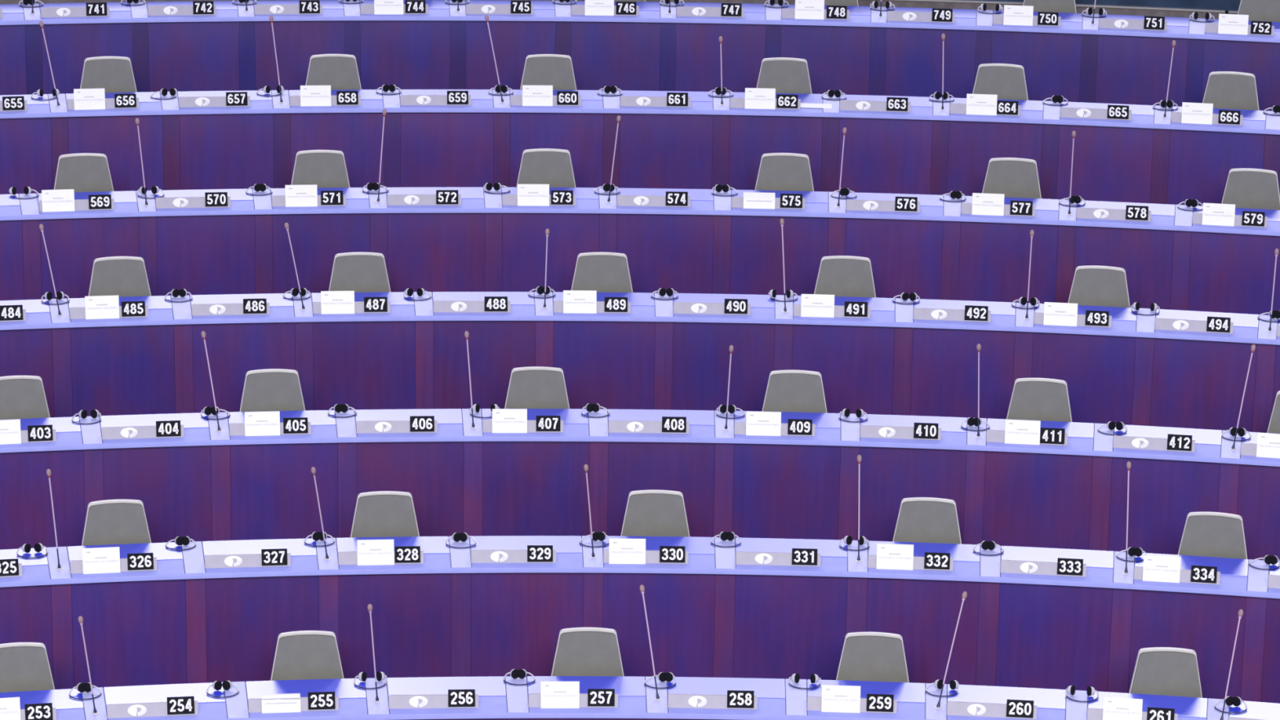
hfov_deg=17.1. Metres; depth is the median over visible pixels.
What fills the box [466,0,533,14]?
holder
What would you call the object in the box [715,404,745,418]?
headphones
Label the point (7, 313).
holder
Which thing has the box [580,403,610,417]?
headphones
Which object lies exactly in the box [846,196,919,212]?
holder
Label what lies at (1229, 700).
ear cup
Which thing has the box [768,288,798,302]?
headphones
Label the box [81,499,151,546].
chair
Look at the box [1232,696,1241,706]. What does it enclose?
ear cup
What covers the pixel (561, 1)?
headphones
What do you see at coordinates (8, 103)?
holder
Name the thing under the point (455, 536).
ear cup
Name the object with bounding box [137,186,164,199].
headphones
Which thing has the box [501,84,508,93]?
ear cup
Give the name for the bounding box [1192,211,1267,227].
holder
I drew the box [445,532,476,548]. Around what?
headphones
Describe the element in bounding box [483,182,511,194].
headphones
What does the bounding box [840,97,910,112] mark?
holder
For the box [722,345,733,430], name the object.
gooseneck microphone
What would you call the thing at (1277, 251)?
gooseneck microphone
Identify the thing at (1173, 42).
gooseneck microphone
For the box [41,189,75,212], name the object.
name card
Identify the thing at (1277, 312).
ear cup
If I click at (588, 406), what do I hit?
ear cup
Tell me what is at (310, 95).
name card
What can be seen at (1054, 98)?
ear cup
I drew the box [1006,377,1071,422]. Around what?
chair
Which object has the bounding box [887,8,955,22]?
holder
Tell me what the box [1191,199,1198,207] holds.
ear cup
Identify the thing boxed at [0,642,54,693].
chair
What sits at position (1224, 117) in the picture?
holder
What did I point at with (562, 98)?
holder
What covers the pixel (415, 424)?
holder
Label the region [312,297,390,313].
holder
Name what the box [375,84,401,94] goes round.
headphones
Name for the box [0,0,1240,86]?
wall
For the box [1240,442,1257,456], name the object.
holder
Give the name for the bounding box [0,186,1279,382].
curved desk
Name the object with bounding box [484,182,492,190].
ear cup
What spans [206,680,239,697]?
headphones
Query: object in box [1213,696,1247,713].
headphones
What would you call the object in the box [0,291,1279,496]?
curved desk
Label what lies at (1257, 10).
chair
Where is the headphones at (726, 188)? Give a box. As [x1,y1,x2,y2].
[711,184,737,196]
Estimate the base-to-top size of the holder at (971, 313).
0.094 m
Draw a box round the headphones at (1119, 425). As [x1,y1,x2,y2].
[1097,421,1127,435]
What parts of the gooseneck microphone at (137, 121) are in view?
stem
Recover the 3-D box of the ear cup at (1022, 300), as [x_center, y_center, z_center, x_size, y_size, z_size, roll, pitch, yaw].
[2.450,-0.379,27.164,0.054,0.054,0.054,1,17,0]
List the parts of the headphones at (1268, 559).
arm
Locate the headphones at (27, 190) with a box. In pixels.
[8,186,39,199]
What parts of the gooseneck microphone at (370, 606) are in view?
stem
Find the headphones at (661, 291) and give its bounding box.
[650,288,678,300]
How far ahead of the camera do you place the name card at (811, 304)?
26.87 m
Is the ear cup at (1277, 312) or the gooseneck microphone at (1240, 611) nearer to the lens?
the gooseneck microphone at (1240, 611)
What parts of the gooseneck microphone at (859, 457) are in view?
stem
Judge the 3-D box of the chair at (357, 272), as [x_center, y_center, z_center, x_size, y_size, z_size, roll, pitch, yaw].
[-1.791,-0.164,27.197,0.453,0.966,0.500,-1,17,-5]
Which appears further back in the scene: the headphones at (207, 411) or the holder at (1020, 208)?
the holder at (1020, 208)
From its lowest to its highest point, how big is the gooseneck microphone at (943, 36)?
0.539 m
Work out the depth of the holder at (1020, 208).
28.04 m
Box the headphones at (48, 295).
[40,291,70,304]
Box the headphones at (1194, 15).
[1189,12,1214,22]
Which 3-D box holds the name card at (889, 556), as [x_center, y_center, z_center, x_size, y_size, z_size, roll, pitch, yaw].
[1.463,1.129,24.354,0.210,0.133,0.063,2,17,3]
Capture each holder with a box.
[0,8,2,18]
[0,96,27,111]
[0,304,26,321]
[0,558,22,577]
[20,424,56,443]
[20,702,56,719]
[39,194,114,211]
[40,2,109,17]
[66,93,139,109]
[69,301,148,319]
[70,552,156,573]
[102,420,184,439]
[106,696,198,718]
[147,0,216,15]
[155,191,230,208]
[178,92,250,107]
[191,298,269,315]
[204,548,290,568]
[229,417,311,435]
[248,691,338,712]
[254,0,322,14]
[271,190,346,206]
[289,90,360,106]
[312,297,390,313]
[337,546,423,564]
[356,416,437,433]
[360,0,428,13]
[386,190,461,205]
[388,688,478,708]
[400,90,471,105]
[433,296,510,312]
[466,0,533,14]
[471,545,555,563]
[482,415,563,432]
[502,190,576,205]
[510,91,581,106]
[528,688,617,707]
[553,297,630,313]
[571,1,639,15]
[603,546,688,564]
[608,416,688,433]
[617,191,690,207]
[620,92,690,106]
[667,690,757,709]
[673,298,750,315]
[676,3,744,17]
[729,94,800,109]
[731,193,805,208]
[734,418,815,435]
[735,548,820,566]
[782,5,849,19]
[793,301,871,318]
[807,693,897,713]
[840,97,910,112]
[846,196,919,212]
[860,422,941,439]
[867,551,953,570]
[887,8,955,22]
[913,305,991,322]
[946,699,1036,719]
[949,100,1021,115]
[960,200,1035,216]
[986,427,1067,445]
[992,12,1061,26]
[1000,557,1086,577]
[1034,310,1111,327]
[1060,104,1131,119]
[1076,204,1151,221]
[1087,706,1177,719]
[1098,16,1167,31]
[1112,434,1195,452]
[1133,564,1220,584]
[1155,316,1233,333]
[1171,110,1243,125]
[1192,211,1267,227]
[1204,21,1274,35]
[1228,716,1263,719]
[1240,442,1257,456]
[1267,574,1279,588]
[1276,324,1279,336]
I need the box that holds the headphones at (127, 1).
[120,0,145,5]
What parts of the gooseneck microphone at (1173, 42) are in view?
stem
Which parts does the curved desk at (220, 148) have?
panel, panel, panel, panel, panel, panel, panel, panel, panel, panel, panel, panel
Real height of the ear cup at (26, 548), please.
0.054 m
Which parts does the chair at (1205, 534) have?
backrest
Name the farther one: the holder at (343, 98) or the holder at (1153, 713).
the holder at (343, 98)
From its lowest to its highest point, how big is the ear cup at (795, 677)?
0.054 m
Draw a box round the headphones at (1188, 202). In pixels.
[1177,199,1203,211]
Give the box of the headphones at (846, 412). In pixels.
[838,408,868,422]
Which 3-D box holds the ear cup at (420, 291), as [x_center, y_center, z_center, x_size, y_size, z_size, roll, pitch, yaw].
[-1.401,-0.435,27.141,0.053,0.054,0.054,1,17,0]
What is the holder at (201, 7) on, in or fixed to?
on the curved desk at (443, 48)
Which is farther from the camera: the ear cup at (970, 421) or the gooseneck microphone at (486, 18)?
the gooseneck microphone at (486, 18)
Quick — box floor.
[22,70,1279,700]
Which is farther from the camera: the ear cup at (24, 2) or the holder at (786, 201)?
the ear cup at (24, 2)
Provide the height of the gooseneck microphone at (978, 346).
0.600 m
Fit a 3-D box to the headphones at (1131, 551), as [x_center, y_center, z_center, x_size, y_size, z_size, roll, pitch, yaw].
[2.846,1.121,24.566,0.180,0.057,0.129,3,17,6]
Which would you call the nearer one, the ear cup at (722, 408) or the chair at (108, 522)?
the chair at (108, 522)
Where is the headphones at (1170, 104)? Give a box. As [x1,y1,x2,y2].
[1152,99,1178,111]
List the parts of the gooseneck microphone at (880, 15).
stem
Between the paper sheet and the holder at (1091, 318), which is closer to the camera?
the holder at (1091, 318)
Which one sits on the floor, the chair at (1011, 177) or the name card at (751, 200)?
the chair at (1011, 177)
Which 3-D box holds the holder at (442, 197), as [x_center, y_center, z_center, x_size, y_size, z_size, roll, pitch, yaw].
[-1.427,-1.078,28.079,0.487,0.094,0.082,0,17,-4]
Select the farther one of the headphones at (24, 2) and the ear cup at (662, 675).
the headphones at (24, 2)
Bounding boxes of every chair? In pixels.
[0,375,49,419]
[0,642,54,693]
[53,153,113,192]
[80,56,137,93]
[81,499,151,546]
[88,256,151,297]
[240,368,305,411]
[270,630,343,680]
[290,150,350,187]
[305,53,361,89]
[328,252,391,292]
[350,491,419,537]
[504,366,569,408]
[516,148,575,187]
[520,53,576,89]
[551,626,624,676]
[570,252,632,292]
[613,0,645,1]
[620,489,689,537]
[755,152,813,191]
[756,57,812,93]
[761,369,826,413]
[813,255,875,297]
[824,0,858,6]
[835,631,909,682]
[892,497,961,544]
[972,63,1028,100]
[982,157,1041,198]
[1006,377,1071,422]
[1022,0,1076,13]
[1067,265,1130,307]
[1128,647,1202,697]
[1177,511,1247,632]
[1202,71,1259,110]
[1221,168,1279,209]
[1237,0,1279,22]
[1266,391,1279,433]
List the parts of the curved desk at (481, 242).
panel, panel, panel, panel, panel, panel, panel, panel, panel, panel, panel, panel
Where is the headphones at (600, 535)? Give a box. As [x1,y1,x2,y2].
[578,531,608,547]
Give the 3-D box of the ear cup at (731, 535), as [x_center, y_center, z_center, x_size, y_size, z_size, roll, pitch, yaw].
[0.529,1.025,24.750,0.054,0.054,0.052,1,17,0]
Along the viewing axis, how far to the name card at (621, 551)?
24.37 m
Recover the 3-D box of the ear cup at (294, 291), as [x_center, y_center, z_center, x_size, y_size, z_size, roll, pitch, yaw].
[-2.206,-0.434,27.096,0.053,0.054,0.054,1,17,0]
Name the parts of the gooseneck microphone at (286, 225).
stem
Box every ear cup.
[8,186,16,195]
[21,0,28,4]
[22,543,31,552]
[23,186,31,194]
[28,0,35,4]
[34,542,43,552]
[36,88,43,96]
[44,291,52,300]
[52,88,58,96]
[56,291,64,299]
[76,682,84,692]
[78,409,87,418]
[84,682,93,692]
[90,409,99,417]
[138,186,146,194]
[151,186,159,194]
[160,88,167,96]
[169,88,177,96]
[170,288,178,297]
[174,536,182,545]
[178,288,186,297]
[182,536,190,545]
[203,406,211,415]
[211,406,219,415]
[212,680,222,690]
[222,680,231,690]
[253,183,260,191]
[260,183,266,191]
[263,85,270,93]
[276,85,284,93]
[290,288,298,296]
[298,288,307,296]
[311,531,319,541]
[319,531,327,540]
[333,404,341,413]
[341,404,349,412]
[358,671,366,681]
[365,182,373,190]
[373,182,380,190]
[376,671,385,681]
[381,84,388,92]
[388,84,396,92]
[404,288,413,296]
[417,288,425,296]
[452,532,460,542]
[460,532,468,542]
[472,404,479,412]
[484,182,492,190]
[490,404,497,412]
[493,84,501,93]
[493,182,501,191]
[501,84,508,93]
[510,669,518,678]
[518,669,526,678]
[535,285,543,294]
[543,285,551,294]
[585,403,592,412]
[590,531,598,541]
[592,403,599,412]
[598,531,606,541]
[602,183,608,191]
[603,85,610,93]
[608,183,615,191]
[610,85,617,93]
[657,288,666,296]
[657,671,666,681]
[662,0,669,4]
[666,288,674,296]
[666,671,674,681]
[674,0,680,4]
[714,87,720,94]
[714,184,722,192]
[718,404,726,413]
[719,531,727,540]
[720,87,727,94]
[722,184,729,192]
[727,531,735,541]
[728,404,736,413]
[768,0,774,5]
[769,288,776,297]
[777,0,785,5]
[786,289,793,297]
[791,673,799,683]
[810,673,818,683]
[826,89,834,97]
[834,89,842,97]
[838,187,844,195]
[841,408,849,417]
[843,535,852,544]
[844,187,849,195]
[855,408,864,417]
[859,535,866,545]
[871,0,878,8]
[885,0,892,8]
[900,292,908,300]
[909,292,917,301]
[933,91,941,99]
[933,679,942,688]
[941,91,949,99]
[949,191,955,199]
[949,680,959,689]
[955,191,962,199]
[966,417,973,426]
[973,417,982,426]
[980,3,986,10]
[980,540,988,550]
[988,541,995,550]
[995,4,1001,11]
[1018,297,1026,305]
[1030,297,1038,306]
[1051,95,1057,102]
[1057,95,1064,102]
[1066,684,1075,695]
[1067,195,1075,203]
[1075,195,1081,203]
[1085,7,1092,14]
[1086,686,1094,696]
[1098,8,1105,15]
[1106,421,1115,430]
[1115,421,1124,430]
[1127,546,1135,555]
[1132,302,1139,310]
[1134,547,1142,556]
[1150,302,1157,311]
[1159,99,1165,107]
[1166,100,1174,107]
[1184,199,1191,207]
[1191,12,1198,19]
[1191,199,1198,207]
[1204,12,1211,19]
[1225,696,1233,706]
[1228,426,1237,435]
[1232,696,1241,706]
[1237,427,1246,436]
[1263,555,1271,564]
[1268,310,1275,318]
[1271,105,1278,112]
[1271,555,1278,564]
[1275,310,1279,319]
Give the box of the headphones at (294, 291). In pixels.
[282,288,311,300]
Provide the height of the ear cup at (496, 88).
0.054 m
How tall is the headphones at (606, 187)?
0.057 m
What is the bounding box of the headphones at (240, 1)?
[231,0,257,5]
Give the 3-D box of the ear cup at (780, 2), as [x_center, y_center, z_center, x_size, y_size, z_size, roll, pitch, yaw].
[1.035,-2.617,31.005,0.052,0.054,0.054,1,17,0]
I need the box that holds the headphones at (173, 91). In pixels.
[150,88,177,99]
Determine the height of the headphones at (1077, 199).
0.057 m
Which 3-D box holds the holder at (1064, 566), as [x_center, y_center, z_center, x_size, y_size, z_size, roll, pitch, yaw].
[2.312,1.174,24.319,0.487,0.094,0.082,3,17,6]
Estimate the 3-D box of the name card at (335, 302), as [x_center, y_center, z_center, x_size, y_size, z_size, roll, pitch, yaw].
[-1.906,-0.363,26.772,0.210,0.133,0.063,-1,17,-5]
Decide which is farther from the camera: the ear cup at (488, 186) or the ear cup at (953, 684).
the ear cup at (488, 186)
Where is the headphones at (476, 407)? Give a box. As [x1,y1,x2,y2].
[469,404,499,417]
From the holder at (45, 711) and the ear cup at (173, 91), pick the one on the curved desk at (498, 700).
the holder at (45, 711)
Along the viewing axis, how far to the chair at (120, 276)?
27.07 m
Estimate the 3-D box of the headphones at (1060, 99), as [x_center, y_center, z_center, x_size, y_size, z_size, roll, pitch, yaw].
[2.898,-1.812,29.600,0.180,0.057,0.117,3,17,5]
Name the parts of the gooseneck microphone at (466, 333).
stem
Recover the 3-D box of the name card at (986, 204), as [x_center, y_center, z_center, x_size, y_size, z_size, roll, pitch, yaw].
[2.300,-1.029,28.052,0.210,0.133,0.063,2,17,4]
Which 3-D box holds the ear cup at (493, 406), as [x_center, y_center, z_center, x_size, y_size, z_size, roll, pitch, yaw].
[-0.890,0.294,25.936,0.047,0.054,0.055,1,17,0]
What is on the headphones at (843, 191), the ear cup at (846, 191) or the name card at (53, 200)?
the ear cup at (846, 191)
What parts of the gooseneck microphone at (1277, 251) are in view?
stem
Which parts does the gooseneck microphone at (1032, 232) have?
stem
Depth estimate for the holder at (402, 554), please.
24.30 m
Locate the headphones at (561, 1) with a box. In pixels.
[552,0,577,4]
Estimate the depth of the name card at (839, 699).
23.12 m
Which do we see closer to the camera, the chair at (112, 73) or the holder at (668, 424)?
the holder at (668, 424)
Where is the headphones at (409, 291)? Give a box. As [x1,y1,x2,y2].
[403,288,431,300]
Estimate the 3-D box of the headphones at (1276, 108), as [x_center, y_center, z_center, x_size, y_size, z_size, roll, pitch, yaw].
[4.410,-1.732,29.419,0.180,0.057,0.117,4,17,8]
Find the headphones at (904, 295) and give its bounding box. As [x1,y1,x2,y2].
[892,292,919,304]
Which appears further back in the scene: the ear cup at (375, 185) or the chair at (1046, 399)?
the ear cup at (375, 185)
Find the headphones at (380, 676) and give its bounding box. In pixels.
[353,671,386,688]
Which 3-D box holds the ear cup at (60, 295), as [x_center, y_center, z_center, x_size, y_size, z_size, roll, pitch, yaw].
[-3.680,-0.410,26.937,0.054,0.054,0.054,1,17,0]
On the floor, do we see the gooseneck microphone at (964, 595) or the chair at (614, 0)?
the chair at (614, 0)
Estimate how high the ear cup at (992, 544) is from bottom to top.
0.054 m
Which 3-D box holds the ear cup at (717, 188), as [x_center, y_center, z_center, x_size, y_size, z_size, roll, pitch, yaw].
[0.525,-1.154,28.473,0.054,0.054,0.054,1,17,0]
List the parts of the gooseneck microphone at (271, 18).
stem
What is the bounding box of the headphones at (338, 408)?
[327,404,357,417]
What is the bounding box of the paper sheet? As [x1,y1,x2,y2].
[800,102,831,108]
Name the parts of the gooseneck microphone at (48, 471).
stem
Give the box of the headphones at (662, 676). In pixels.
[644,671,676,688]
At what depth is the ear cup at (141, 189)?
28.17 m
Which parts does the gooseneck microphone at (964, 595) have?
stem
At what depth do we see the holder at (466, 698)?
23.08 m
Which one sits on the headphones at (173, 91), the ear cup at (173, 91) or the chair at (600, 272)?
the ear cup at (173, 91)
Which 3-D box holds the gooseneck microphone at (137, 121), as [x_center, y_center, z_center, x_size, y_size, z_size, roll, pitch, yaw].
[-3.263,-1.300,27.826,0.094,0.600,0.042,-11,21,-34]
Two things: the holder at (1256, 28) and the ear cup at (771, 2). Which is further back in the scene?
the ear cup at (771, 2)
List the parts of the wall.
panel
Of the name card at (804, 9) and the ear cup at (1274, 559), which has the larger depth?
the name card at (804, 9)
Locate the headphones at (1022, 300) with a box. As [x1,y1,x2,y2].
[1011,297,1039,309]
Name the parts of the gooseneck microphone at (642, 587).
stem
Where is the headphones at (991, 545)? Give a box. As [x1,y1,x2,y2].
[973,540,1004,555]
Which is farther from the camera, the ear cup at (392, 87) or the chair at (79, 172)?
the ear cup at (392, 87)
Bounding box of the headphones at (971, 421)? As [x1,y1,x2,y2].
[960,417,990,431]
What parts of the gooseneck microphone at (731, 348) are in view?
stem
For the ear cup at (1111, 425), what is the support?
on the headphones at (1119, 425)
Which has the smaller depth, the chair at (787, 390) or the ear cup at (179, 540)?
the ear cup at (179, 540)
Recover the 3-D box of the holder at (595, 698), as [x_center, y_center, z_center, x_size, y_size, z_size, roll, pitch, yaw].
[-0.363,1.836,23.139,0.487,0.094,0.082,0,17,-2]
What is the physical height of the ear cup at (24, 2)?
0.054 m
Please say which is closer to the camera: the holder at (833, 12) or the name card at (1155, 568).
the name card at (1155, 568)
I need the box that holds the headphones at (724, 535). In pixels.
[710,531,741,547]
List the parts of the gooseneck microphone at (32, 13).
stem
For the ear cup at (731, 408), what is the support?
on the headphones at (722, 408)
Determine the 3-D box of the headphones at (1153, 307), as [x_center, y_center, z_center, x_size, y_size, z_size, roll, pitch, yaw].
[3.221,-0.329,27.046,0.185,0.057,0.133,3,17,7]
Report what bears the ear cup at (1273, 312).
on the headphones at (1275, 313)
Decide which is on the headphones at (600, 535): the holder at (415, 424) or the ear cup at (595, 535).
the ear cup at (595, 535)
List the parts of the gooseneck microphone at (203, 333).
stem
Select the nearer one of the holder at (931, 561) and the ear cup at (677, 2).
the holder at (931, 561)
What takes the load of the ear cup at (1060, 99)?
on the headphones at (1060, 99)
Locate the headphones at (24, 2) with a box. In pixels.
[18,0,44,7]
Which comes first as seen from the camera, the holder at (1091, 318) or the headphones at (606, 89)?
the holder at (1091, 318)
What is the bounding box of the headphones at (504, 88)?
[488,84,513,95]
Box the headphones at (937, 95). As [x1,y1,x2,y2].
[928,91,954,102]
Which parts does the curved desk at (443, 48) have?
panel, panel, panel, panel, panel, panel, panel, panel, panel, panel, panel, panel, panel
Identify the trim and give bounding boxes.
[896,0,1238,13]
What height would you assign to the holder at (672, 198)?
0.094 m
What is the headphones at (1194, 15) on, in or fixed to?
on the curved desk at (443, 48)
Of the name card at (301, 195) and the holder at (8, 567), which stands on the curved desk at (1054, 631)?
the holder at (8, 567)
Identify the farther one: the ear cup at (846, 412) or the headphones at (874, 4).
the headphones at (874, 4)
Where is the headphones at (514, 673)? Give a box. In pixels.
[502,669,535,685]
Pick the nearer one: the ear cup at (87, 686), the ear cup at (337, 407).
the ear cup at (87, 686)
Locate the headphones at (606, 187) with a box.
[593,183,620,195]
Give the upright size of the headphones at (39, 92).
0.057 m
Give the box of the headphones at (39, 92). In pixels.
[31,88,59,100]
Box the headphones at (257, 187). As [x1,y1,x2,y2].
[245,183,272,195]
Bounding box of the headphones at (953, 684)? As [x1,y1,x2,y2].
[924,679,959,697]
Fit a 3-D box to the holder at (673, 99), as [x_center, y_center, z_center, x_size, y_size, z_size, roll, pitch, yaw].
[0.108,-1.808,29.388,0.487,0.094,0.082,1,17,0]
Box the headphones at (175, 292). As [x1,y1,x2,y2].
[164,288,192,302]
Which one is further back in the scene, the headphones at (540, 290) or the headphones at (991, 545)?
the headphones at (540, 290)
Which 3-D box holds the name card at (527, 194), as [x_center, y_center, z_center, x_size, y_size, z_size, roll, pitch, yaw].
[-0.706,-1.092,28.098,0.210,0.133,0.063,0,17,-2]
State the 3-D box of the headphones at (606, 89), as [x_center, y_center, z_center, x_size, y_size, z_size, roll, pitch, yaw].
[-0.210,-1.882,29.661,0.180,0.057,0.118,1,17,-1]
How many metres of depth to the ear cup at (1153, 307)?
27.06 m
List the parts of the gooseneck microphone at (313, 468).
stem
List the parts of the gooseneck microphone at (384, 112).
stem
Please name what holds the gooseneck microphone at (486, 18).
on the curved desk at (220, 148)
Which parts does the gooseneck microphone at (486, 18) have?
stem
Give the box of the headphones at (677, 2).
[659,0,684,6]
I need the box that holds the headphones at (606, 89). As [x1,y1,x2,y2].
[596,85,622,96]
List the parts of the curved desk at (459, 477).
panel, panel, panel, panel, panel, panel, panel, panel, panel, panel, panel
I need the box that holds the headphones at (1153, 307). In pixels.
[1130,302,1159,315]
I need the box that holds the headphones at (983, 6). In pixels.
[977,3,1003,13]
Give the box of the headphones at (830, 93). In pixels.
[821,89,846,100]
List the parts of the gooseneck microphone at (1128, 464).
stem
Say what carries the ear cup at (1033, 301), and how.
on the headphones at (1022, 300)
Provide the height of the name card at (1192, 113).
0.133 m
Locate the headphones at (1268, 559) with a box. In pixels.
[1248,555,1279,569]
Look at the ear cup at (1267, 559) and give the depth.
24.49 m
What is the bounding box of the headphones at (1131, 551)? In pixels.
[1115,546,1146,561]
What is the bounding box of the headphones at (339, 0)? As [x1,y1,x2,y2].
[338,0,363,4]
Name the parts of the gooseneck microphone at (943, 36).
stem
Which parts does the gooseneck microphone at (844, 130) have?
stem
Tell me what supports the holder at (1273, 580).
on the curved desk at (1054, 631)
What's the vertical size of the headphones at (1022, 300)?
0.057 m
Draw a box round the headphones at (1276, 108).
[1262,105,1279,115]
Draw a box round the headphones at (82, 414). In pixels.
[71,409,101,424]
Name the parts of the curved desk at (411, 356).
panel, panel, panel, panel, panel, panel, panel, panel, panel, panel, panel, panel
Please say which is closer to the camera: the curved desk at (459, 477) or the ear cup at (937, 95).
the curved desk at (459, 477)
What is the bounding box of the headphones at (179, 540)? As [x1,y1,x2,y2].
[164,536,196,550]
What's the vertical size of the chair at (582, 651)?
0.966 m
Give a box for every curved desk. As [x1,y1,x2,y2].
[0,0,1279,176]
[0,89,1279,273]
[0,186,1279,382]
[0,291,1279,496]
[0,408,1279,622]
[0,535,1279,719]
[0,675,1279,719]
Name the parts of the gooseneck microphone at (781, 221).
stem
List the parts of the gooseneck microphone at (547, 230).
stem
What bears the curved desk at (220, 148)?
on the floor
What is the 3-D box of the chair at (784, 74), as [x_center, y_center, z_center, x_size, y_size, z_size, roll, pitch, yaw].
[1.003,-1.597,29.750,0.453,0.966,0.500,1,17,1]
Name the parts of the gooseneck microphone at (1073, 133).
stem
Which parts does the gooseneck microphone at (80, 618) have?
stem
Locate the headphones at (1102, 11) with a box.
[1081,7,1106,17]
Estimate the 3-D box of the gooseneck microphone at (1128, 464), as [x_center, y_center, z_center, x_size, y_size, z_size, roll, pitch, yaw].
[2.789,0.903,24.288,0.042,0.637,0.146,0,17,-2]
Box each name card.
[0,419,21,444]
[0,697,20,719]
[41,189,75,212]
[73,88,105,110]
[82,546,120,573]
[84,295,119,319]
[244,411,279,435]
[261,693,301,713]
[284,184,317,206]
[300,84,331,106]
[320,290,354,314]
[356,539,394,565]
[373,0,403,14]
[492,408,527,432]
[517,183,549,205]
[522,84,552,106]
[541,681,579,708]
[563,290,596,313]
[584,0,613,15]
[608,538,645,564]
[742,191,775,208]
[744,88,775,109]
[746,411,781,435]
[795,0,824,19]
[800,293,834,317]
[821,684,860,712]
[875,543,913,569]
[965,93,997,115]
[971,192,1004,215]
[1003,4,1033,26]
[1004,419,1040,444]
[1043,302,1077,326]
[1102,697,1142,719]
[1142,555,1181,582]
[1181,102,1213,124]
[1201,202,1235,226]
[1217,13,1248,35]
[1256,432,1279,457]
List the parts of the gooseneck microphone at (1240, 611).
stem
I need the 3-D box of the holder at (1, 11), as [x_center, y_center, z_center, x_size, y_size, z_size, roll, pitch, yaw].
[-4.785,-2.478,30.197,0.487,0.094,0.082,-2,17,-10]
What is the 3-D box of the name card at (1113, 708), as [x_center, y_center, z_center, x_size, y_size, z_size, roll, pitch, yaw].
[2.616,1.905,23.007,0.210,0.133,0.063,3,17,6]
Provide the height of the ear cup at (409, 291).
0.054 m
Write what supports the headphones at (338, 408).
on the curved desk at (459, 477)
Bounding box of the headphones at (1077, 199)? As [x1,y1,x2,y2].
[1058,195,1085,206]
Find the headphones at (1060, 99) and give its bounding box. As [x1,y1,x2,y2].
[1042,95,1068,106]
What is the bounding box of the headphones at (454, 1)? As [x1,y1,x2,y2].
[444,0,469,4]
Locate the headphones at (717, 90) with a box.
[707,87,733,97]
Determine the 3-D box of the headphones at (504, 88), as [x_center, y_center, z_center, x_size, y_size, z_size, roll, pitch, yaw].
[-0.971,-1.885,29.628,0.180,0.057,0.117,0,17,-3]
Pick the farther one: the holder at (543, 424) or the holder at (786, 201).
the holder at (786, 201)
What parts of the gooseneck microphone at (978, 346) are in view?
stem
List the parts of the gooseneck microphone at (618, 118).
stem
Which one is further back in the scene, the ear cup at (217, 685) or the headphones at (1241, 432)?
the headphones at (1241, 432)
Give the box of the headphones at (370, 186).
[361,182,388,194]
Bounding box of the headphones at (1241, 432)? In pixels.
[1221,426,1251,441]
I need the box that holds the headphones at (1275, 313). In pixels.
[1257,310,1279,322]
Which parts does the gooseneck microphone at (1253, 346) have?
stem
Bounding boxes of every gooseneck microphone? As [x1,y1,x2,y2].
[29,0,35,14]
[39,21,62,106]
[39,223,63,316]
[46,468,62,569]
[78,616,99,715]
[135,118,150,206]
[200,331,222,431]
[244,0,249,11]
[269,15,284,103]
[284,222,306,310]
[311,466,330,559]
[367,604,381,702]
[374,108,386,203]
[455,0,461,12]
[464,330,476,428]
[484,14,505,102]
[541,228,549,308]
[583,464,596,558]
[605,115,620,203]
[640,584,662,700]
[666,0,672,13]
[719,35,724,105]
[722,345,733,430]
[779,218,788,312]
[835,127,846,207]
[855,454,862,562]
[877,0,883,17]
[933,591,967,709]
[939,33,945,110]
[974,343,982,437]
[1023,230,1034,319]
[1066,130,1075,215]
[1089,0,1096,24]
[1122,461,1131,574]
[1161,40,1175,118]
[1220,608,1243,719]
[1229,344,1255,450]
[1266,248,1279,332]
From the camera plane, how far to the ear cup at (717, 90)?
29.69 m
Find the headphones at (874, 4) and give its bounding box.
[870,0,895,11]
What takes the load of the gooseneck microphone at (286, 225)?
on the curved desk at (411, 356)
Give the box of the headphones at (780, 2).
[764,0,789,8]
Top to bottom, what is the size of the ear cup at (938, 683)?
0.054 m
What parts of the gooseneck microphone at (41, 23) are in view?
stem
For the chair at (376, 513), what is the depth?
24.78 m
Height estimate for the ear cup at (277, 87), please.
0.054 m
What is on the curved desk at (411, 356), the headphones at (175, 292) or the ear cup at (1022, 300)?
the headphones at (175, 292)
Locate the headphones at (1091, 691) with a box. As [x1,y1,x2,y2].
[1065,684,1098,702]
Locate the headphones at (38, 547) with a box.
[16,542,48,558]
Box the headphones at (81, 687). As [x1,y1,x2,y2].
[68,682,102,699]
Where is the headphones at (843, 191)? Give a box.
[830,187,857,199]
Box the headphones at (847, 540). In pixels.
[839,535,870,551]
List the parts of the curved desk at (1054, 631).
panel, panel, panel, panel, panel, panel, panel, panel, panel, panel, panel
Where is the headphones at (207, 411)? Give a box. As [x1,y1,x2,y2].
[200,406,230,419]
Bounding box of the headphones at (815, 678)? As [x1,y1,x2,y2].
[787,673,821,688]
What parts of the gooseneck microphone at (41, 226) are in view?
stem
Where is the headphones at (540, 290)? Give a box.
[528,285,555,298]
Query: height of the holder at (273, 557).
0.094 m
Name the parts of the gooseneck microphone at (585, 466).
stem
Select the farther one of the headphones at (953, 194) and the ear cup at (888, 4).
the ear cup at (888, 4)
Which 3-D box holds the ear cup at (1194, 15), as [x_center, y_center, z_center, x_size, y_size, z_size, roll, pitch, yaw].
[4.023,-2.497,30.776,0.050,0.054,0.055,1,17,0]
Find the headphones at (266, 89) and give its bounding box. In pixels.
[256,85,284,96]
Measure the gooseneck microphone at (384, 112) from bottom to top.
0.620 m
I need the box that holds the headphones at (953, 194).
[939,191,966,202]
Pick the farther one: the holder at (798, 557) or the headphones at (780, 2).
the headphones at (780, 2)
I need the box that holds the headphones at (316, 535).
[303,531,335,546]
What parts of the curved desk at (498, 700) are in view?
panel, panel, panel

